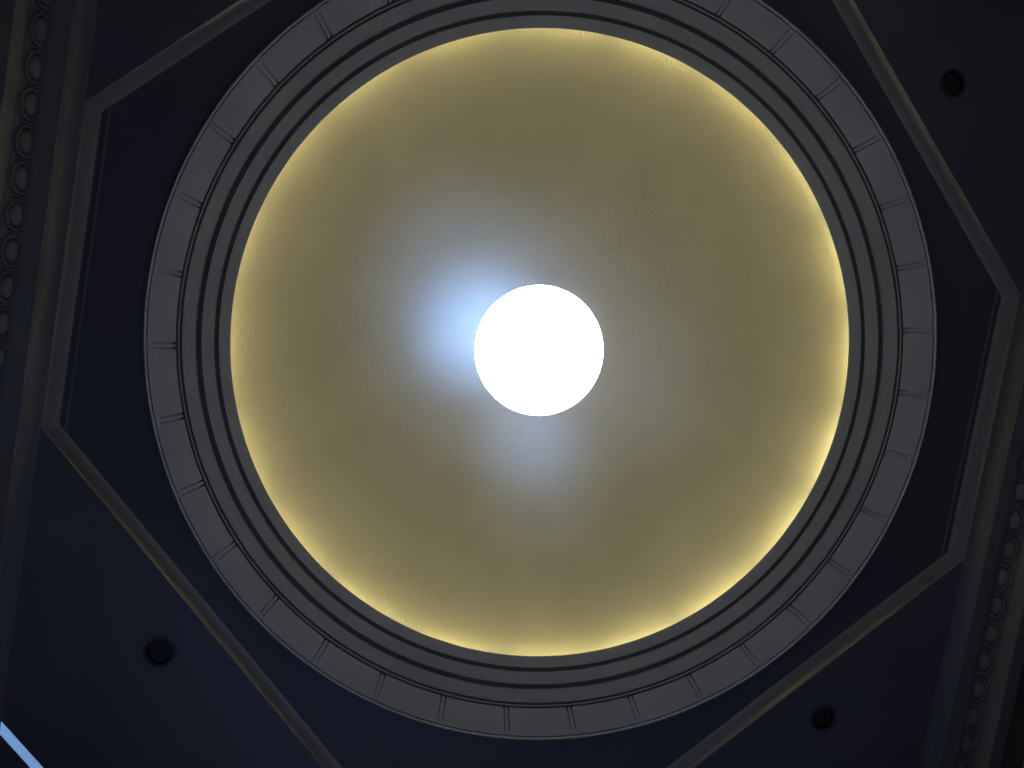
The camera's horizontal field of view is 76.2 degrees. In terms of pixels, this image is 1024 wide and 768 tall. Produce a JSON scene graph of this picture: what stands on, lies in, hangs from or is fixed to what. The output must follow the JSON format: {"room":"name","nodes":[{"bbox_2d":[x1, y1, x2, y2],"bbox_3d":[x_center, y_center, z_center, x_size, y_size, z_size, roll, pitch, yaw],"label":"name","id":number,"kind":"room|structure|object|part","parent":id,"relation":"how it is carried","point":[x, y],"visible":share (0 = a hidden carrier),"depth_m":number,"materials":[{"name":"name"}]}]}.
{"room":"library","nodes":[
{"label":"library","id":0,"kind":"room"},
{"bbox_2d":[0,0,1023,767],"bbox_3d":[0.288,-0.223,4.622,5.925,1.275,5.925,9,-87,-8],"label":"ceiling","id":1,"kind":"structure","parent":0,"point":[613,173],"depth_m":4.51,"materials":[{"name":"paint"}]},
{"bbox_2d":[0,722,42,767],"bbox_3d":[-2.844,2.114,3.793,0.054,0.040,0.392,-36,-83,-3],"label":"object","id":2,"kind":"object","parent":1,"relation":"in","point":[5,732],"visible":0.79,"depth_m":3.77,"materials":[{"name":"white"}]},
{"bbox_2d":[142,636,176,667],"bbox_3d":[-2.073,1.567,3.880,0.192,0.124,0.192,9,-87,-8],"label":"recessed light","id":3,"kind":"object","parent":1,"relation":"in","point":[158,651],"visible":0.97,"depth_m":3.84,"materials":[{"name":"grey paint"}]},
{"bbox_3d":[-1.867,1.409,3.900,2.053,0.125,2.053,9,-87,-8],"label":"corner panel","id":4,"kind":"part","parent":1,"relation":"part of","materials":[{"name":"paint"}]},
{"bbox_3d":[-1.206,-2.401,3.699,2.053,0.125,2.053,9,-87,-8],"label":"corner panel","id":5,"kind":"part","parent":1,"relation":"part of","materials":[{"name":"paint"}]},
{"bbox_2d":[474,284,603,415],"bbox_3d":[0.218,-0.266,5.198,1.044,0.100,1.044,9,-87,-8],"label":"window","id":6,"kind":"structure","parent":1,"relation":"attached to","point":[539,348],"depth_m":5.16,"materials":[{"name":"white glass"}]},
{"bbox_2d":[143,0,936,740],"bbox_3d":[0.332,-0.196,4.261,5.106,0.420,5.106,9,-87,-8],"label":"trim","id":7,"kind":"structure","parent":1,"relation":"attached to","point":[862,191],"depth_m":4.27,"materials":[{"name":"paint"}]},
{"bbox_3d":[-2.079,-0.443,3.855,0.187,0.190,0.412,9,-87,-8],"label":"coffer panel","id":8,"kind":"part","parent":7,"relation":"part of","materials":[{"name":"paint"}]},
{"bbox_3d":[-2.093,-0.009,3.886,0.172,0.190,0.412,-4,-85,-7],"label":"coffer panel","id":9,"kind":"part","parent":7,"relation":"part of","materials":[{"name":"paint"}]},
{"bbox_3d":[-1.993,-0.879,3.833,0.172,0.190,0.412,16,-88,-8],"label":"coffer panel","id":10,"kind":"part","parent":7,"relation":"part of","materials":[{"name":"paint"}]},
{"bbox_3d":[-2.025,0.425,3.926,0.172,0.190,0.412,-15,-84,-6],"label":"coffer panel","id":11,"kind":"part","parent":7,"relation":"part of","materials":[{"name":"paint"}]},
{"bbox_3d":[-1.829,-1.289,3.823,0.172,0.190,0.412,27,-89,-8],"label":"coffer panel","id":12,"kind":"part","parent":7,"relation":"part of","materials":[{"name":"paint"}]},
{"bbox_3d":[-1.882,0.839,3.974,0.172,0.190,0.412,-25,-83,-5],"label":"coffer panel","id":13,"kind":"part","parent":7,"relation":"part of","materials":[{"name":"paint"}]},
{"bbox_3d":[-1.596,-1.662,3.824,0.172,0.190,0.412,37,-91,-8],"label":"coffer panel","id":14,"kind":"part","parent":7,"relation":"part of","materials":[{"name":"paint"}]},
{"bbox_3d":[-1.667,1.220,4.028,0.172,0.190,0.412,-35,-83,-3],"label":"coffer panel","id":15,"kind":"part","parent":7,"relation":"part of","materials":[{"name":"paint"}]},
{"bbox_3d":[-1.387,1.556,4.087,0.172,0.190,0.412,-45,-82,-2],"label":"coffer panel","id":16,"kind":"part","parent":7,"relation":"part of","materials":[{"name":"paint"}]},
{"bbox_3d":[-1.300,-1.989,3.836,0.412,0.190,0.172,-43,-82,-2],"label":"coffer panel","id":17,"kind":"part","parent":7,"relation":"part of","materials":[{"name":"paint"}]},
{"bbox_3d":[-1.052,1.835,4.148,0.412,0.190,0.172,35,-90,-8],"label":"coffer panel","id":18,"kind":"part","parent":7,"relation":"part of","materials":[{"name":"paint"}]},
{"bbox_3d":[-0.951,-2.257,3.858,0.412,0.190,0.172,-32,-83,-4],"label":"coffer panel","id":19,"kind":"part","parent":7,"relation":"part of","materials":[{"name":"paint"}]},
{"bbox_3d":[-0.672,2.050,4.210,0.412,0.190,0.172,24,-89,-8],"label":"coffer panel","id":20,"kind":"part","parent":7,"relation":"part of","materials":[{"name":"paint"}]},
{"bbox_3d":[-0.259,2.192,4.270,0.412,0.190,0.172,14,-88,-8],"label":"coffer panel","id":21,"kind":"part","parent":7,"relation":"part of","materials":[{"name":"paint"}]},
{"bbox_3d":[0.173,2.258,4.327,0.412,0.190,0.172,4,-86,-7],"label":"coffer panel","id":22,"kind":"part","parent":7,"relation":"part of","materials":[{"name":"paint"}]},
{"bbox_3d":[0.610,2.245,4.380,0.412,0.190,0.172,-7,-85,-6],"label":"coffer panel","id":23,"kind":"part","parent":7,"relation":"part of","materials":[{"name":"paint"}]},
{"bbox_3d":[1.039,2.154,4.425,0.412,0.190,0.172,-17,-84,-5],"label":"coffer panel","id":24,"kind":"part","parent":7,"relation":"part of","materials":[{"name":"paint"}]},
{"bbox_3d":[1.154,-2.509,4.095,0.412,0.190,0.172,19,-88,-8],"label":"coffer panel","id":25,"kind":"part","parent":7,"relation":"part of","materials":[{"name":"paint"}]},
{"bbox_3d":[1.446,1.988,4.462,0.412,0.190,0.172,-27,-83,-4],"label":"coffer panel","id":26,"kind":"part","parent":7,"relation":"part of","materials":[{"name":"paint"}]},
{"bbox_3d":[1.552,-2.330,4.156,0.412,0.190,0.172,29,-90,-8],"label":"coffer panel","id":27,"kind":"part","parent":7,"relation":"part of","materials":[{"name":"paint"}]},
{"bbox_3d":[1.817,1.752,4.489,0.412,0.190,0.172,-38,-82,-3],"label":"coffer panel","id":28,"kind":"part","parent":7,"relation":"part of","materials":[{"name":"paint"}]},
{"bbox_3d":[1.911,-2.082,4.218,0.412,0.190,0.172,40,-91,-8],"label":"coffer panel","id":29,"kind":"part","parent":7,"relation":"part of","materials":[{"name":"paint"}]},
{"bbox_3d":[2.140,1.453,4.507,0.172,0.190,0.412,42,-92,-8],"label":"coffer panel","id":30,"kind":"part","parent":7,"relation":"part of","materials":[{"name":"paint"}]},
{"bbox_3d":[2.220,-1.773,4.278,0.172,0.190,0.412,-40,-82,-3],"label":"coffer panel","id":31,"kind":"part","parent":7,"relation":"part of","materials":[{"name":"paint"}]},
{"bbox_3d":[2.406,1.101,4.513,0.172,0.190,0.412,32,-90,-8],"label":"coffer panel","id":32,"kind":"part","parent":7,"relation":"part of","materials":[{"name":"paint"}]},
{"bbox_3d":[2.469,-1.413,4.335,0.172,0.190,0.412,-30,-83,-4],"label":"coffer panel","id":33,"kind":"part","parent":7,"relation":"part of","materials":[{"name":"paint"}]},
{"bbox_3d":[2.606,0.709,4.508,0.172,0.190,0.412,22,-89,-8],"label":"coffer panel","id":34,"kind":"part","parent":7,"relation":"part of","materials":[{"name":"paint"}]},
{"bbox_3d":[2.648,-1.014,4.386,0.172,0.190,0.412,-20,-84,-5],"label":"coffer panel","id":35,"kind":"part","parent":7,"relation":"part of","materials":[{"name":"paint"}]},
{"bbox_3d":[2.730,0.289,4.492,0.179,0.190,0.412,9,-87,-8],"label":"coffer panel","id":36,"kind":"part","parent":7,"relation":"part of","materials":[{"name":"paint"}]},
{"bbox_3d":[2.754,-0.589,4.431,0.172,0.190,0.412,-9,-85,-6],"label":"coffer panel","id":37,"kind":"part","parent":7,"relation":"part of","materials":[{"name":"paint"}]},
{"bbox_3d":[2.783,-0.150,4.466,0.172,0.190,0.412,1,-86,-7],"label":"coffer panel","id":38,"kind":"part","parent":7,"relation":"part of","materials":[{"name":"paint"}]},
{"bbox_2d":[810,704,836,731],"bbox_3d":[2.082,2.237,4.433,0.192,0.124,0.192,9,-87,-8],"label":"recessed light","id":39,"kind":"object","parent":1,"relation":"in","point":[823,717],"visible":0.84,"depth_m":4.39,"materials":[{"name":"grey paint"}]},
{"bbox_3d":[1.920,2.039,4.406,2.053,0.125,2.053,9,-87,-8],"label":"corner panel","id":40,"kind":"part","parent":1,"relation":"part of","materials":[{"name":"paint"}]},
{"bbox_3d":[2.580,-1.771,4.205,2.053,0.125,2.053,9,-87,-8],"label":"corner panel","id":41,"kind":"part","parent":1,"relation":"part of","materials":[{"name":"paint"}]},
{"bbox_2d":[939,68,966,98],"bbox_3d":[2.802,-1.920,4.213,0.192,0.124,0.192,9,-87,-8],"label":"recessed light","id":42,"kind":"object","parent":1,"relation":"in","point":[952,82],"visible":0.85,"depth_m":4.17,"materials":[{"name":"grey paint"}]},
{"bbox_2d":[1001,663,1023,767],"bbox_3d":[3.940,0.561,1.754,0.150,5.645,5.167,9,-87,-8],"label":"wall","id":43,"kind":"structure","parent":0,"point":[1013,756],"depth_m":4.22,"materials":[{"name":"paint"}]},
{"bbox_2d":[920,279,1023,767],"bbox_3d":[3.410,0.338,4.237,0.361,0.568,5.868,9,-87,-8],"label":"crown molding","id":44,"kind":"structure","parent":43,"relation":"attached to","point":[983,660],"depth_m":4.35,"materials":[{"name":"paint"}]},
{"bbox_3d":[-2.564,-0.520,0.886,0.150,5.645,5.167,9,-87,-8],"label":"wall","id":45,"kind":"structure","parent":0,"visible":0},
{"bbox_2d":[0,0,98,727],"bbox_3d":[-2.643,-0.668,3.429,0.361,0.568,5.868,9,-87,-8],"label":"crown molding","id":46,"kind":"structure","parent":45,"relation":"attached to","point":[46,46],"depth_m":3.51,"materials":[{"name":"paint"}]}
]}

